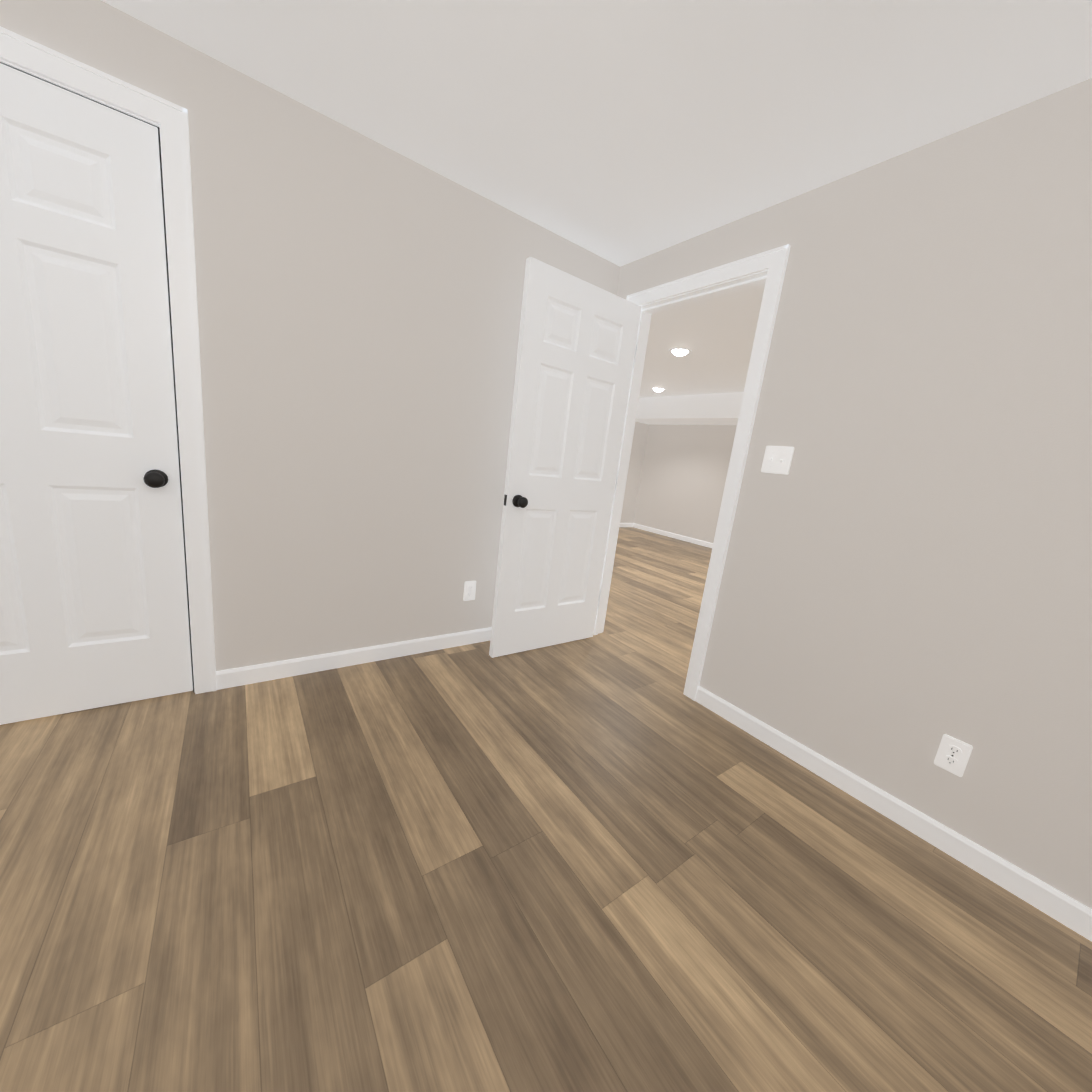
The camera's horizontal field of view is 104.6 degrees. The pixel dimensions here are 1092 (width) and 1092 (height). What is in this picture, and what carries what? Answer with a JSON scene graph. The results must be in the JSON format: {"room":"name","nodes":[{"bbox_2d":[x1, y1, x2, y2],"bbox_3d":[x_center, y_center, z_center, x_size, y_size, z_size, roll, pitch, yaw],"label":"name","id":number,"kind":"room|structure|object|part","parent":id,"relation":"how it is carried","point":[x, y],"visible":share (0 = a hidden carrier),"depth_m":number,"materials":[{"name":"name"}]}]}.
{"room":"empty bedroom","nodes":[
{"label":"empty bedroom","id":0,"kind":"room"},
{"bbox_2d":[0,0,619,670],"bbox_3d":[-1.259,-0.520,1.702,3.810,2.310,0.120,-2,15,-36],"label":"wall","id":1,"kind":"structure","parent":0,"point":[360,296],"depth_m":1.84,"materials":[{"name":"grey paint"}]},
{"bbox_2d":[0,63,192,724],"bbox_3d":[-1.698,-0.367,1.368,0.766,2.030,0.171,-2,15,-36],"label":"door","id":2,"kind":"structure","parent":1,"relation":"in","point":[93,602],"depth_m":1.43,"materials":[{"name":"white paint"}]},
{"bbox_3d":[-1.443,-0.256,1.590,0.099,0.066,0.171,-2,15,-36],"label":"knob","id":3,"kind":"part","parent":2,"relation":"part of","materials":[{"name":"black metal"}]},
{"bbox_2d":[0,27,215,693],"bbox_3d":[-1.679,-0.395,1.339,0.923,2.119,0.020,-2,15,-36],"label":"door frame","id":4,"kind":"structure","parent":1,"relation":"attached to","point":[168,117],"depth_m":1.48,"materials":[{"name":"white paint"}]},
{"bbox_2d":[216,627,491,689],"bbox_3d":[-0.612,0.555,2.403,2.000,0.082,0.030,-2,15,-36],"label":"baseboard","id":5,"kind":"structure","parent":1,"relation":"attached to","point":[228,678],"depth_m":2.11,"materials":[{"name":"white paint"}]},
{"bbox_2d":[463,581,475,600],"bbox_3d":[-0.443,0.262,2.455,0.072,0.116,0.008,-2,15,-36],"label":"outlet","id":6,"kind":"object","parent":1,"relation":"attached to","point":[469,589],"visible":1,"depth_m":2.45,"materials":[{"name":"white plastic"}]},
{"bbox_2d":[0,527,1091,1091],"bbox_3d":[0.580,0.647,3.075,8.330,0.100,7.640,-2,15,-36],"label":"floor","id":7,"kind":"structure","parent":0,"point":[612,857],"depth_m":1.11,"materials":[{"name":"brown wood"}]},
{"bbox_2d":[101,0,1091,397],"bbox_3d":[0.854,-1.696,2.583,8.330,0.100,7.640,-2,15,-36],"label":"ceiling","id":8,"kind":"structure","parent":0,"point":[619,132],"depth_m":1.34,"materials":[{"name":"white paint"}]},
{"bbox_2d":[651,387,665,391],"bbox_3d":[1.647,-2.284,6.191,0.220,0.046,0.220,-2,15,-36],"label":"recessed light","id":9,"kind":"object","parent":8,"relation":"in","point":[657,389],"visible":1,"depth_m":6.14,"materials":[{"name":"white paint"}]},
{"bbox_2d":[669,348,691,355],"bbox_3d":[1.316,-1.895,4.148,0.220,0.046,0.220,-2,15,-36],"label":"recessed light","id":10,"kind":"object","parent":8,"relation":"in","point":[679,351],"visible":1,"depth_m":4.10,"materials":[{"name":"white paint"}]},
{"bbox_2d":[620,421,648,522],"bbox_3d":[0.082,-1.450,6.892,4.280,2.310,0.120,-2,15,-36],"label":"wall","id":11,"kind":"structure","parent":0,"point":[634,470],"depth_m":8.01,"materials":[{"name":"grey paint"}]},
{"bbox_2d":[619,523,632,526],"bbox_3d":[-0.015,-0.351,7.061,4.260,0.082,0.013,-2,15,-36],"label":"baseboard","id":12,"kind":"structure","parent":11,"relation":"attached to","point":[621,524],"depth_m":8.20,"materials":[{"name":"white paint"}]},
{"bbox_2d":[633,424,736,542],"bbox_3d":[3.998,-0.656,5.293,0.120,2.310,7.520,-2,15,-36],"label":"wall","id":13,"kind":"structure","parent":0,"point":[684,471],"depth_m":7.34,"materials":[{"name":"grey paint"}]},
{"bbox_2d":[633,523,712,547],"bbox_3d":[3.853,0.443,5.434,0.013,0.082,7.400,-2,15,-36],"label":"baseboard","id":14,"kind":"structure","parent":13,"relation":"attached to","point":[679,537],"depth_m":7.53,"materials":[{"name":"white paint"}]},
{"bbox_2d":[636,392,743,424],"bbox_3d":[3.806,-1.587,4.798,0.720,0.340,7.400,-2,15,-36],"label":"ceiling soffit","id":15,"kind":"structure","parent":0,"point":[714,409],"depth_m":6.45,"materials":[{"name":"white paint"}]},
{"bbox_2d":[616,78,1091,908],"bbox_3d":[0.479,-0.516,2.655,0.120,2.310,7.640,-2,15,-36],"label":"wall","id":16,"kind":"structure","parent":0,"point":[906,582],"depth_m":1.42,"materials":[{"name":"grey paint"}]},
{"bbox_2d":[489,257,640,657],"bbox_3d":[0.111,-0.373,2.404,0.766,2.030,0.171,-2,15,-36],"label":"door","id":17,"kind":"structure","parent":16,"relation":"in","point":[576,348],"depth_m":2.35,"materials":[{"name":"white paint"}]},
{"bbox_3d":[-0.173,-0.241,2.234,0.099,0.066,0.171,-2,15,-36],"label":"knob","id":18,"kind":"part","parent":17,"relation":"part of","materials":[{"name":"black metal"}]},
{"bbox_2d":[593,244,790,700],"bbox_3d":[0.686,-0.335,2.379,0.160,2.119,0.923,-2,15,-36],"label":"door frame","id":19,"kind":"structure","parent":16,"relation":"attached to","point":[773,262],"depth_m":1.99,"materials":[{"name":"white paint"}]},
{"bbox_2d":[761,446,793,474],"bbox_3d":[1.000,-0.374,1.830,0.018,0.116,0.118,-2,15,-36],"label":"light switch","id":20,"kind":"object","parent":16,"relation":"attached to","point":[777,459],"visible":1,"depth_m":1.83,"materials":[{"name":"white plastic"}]},
{"bbox_2d":[695,686,1091,941],"bbox_3d":[1.601,1.092,1.080,0.013,0.082,2.831,-2,15,-36],"label":"baseboard","id":21,"kind":"structure","parent":16,"relation":"attached to","point":[1042,897],"depth_m":1.46,"materials":[{"name":"white paint"}]},
{"bbox_2d":[934,734,972,776],"bbox_3d":[1.354,0.698,1.404,0.008,0.116,0.072,-2,15,-36],"label":"outlet","id":22,"kind":"object","parent":16,"relation":"attached to","point":[953,755],"visible":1,"depth_m":1.40,"materials":[{"name":"white plastic"}]}
]}

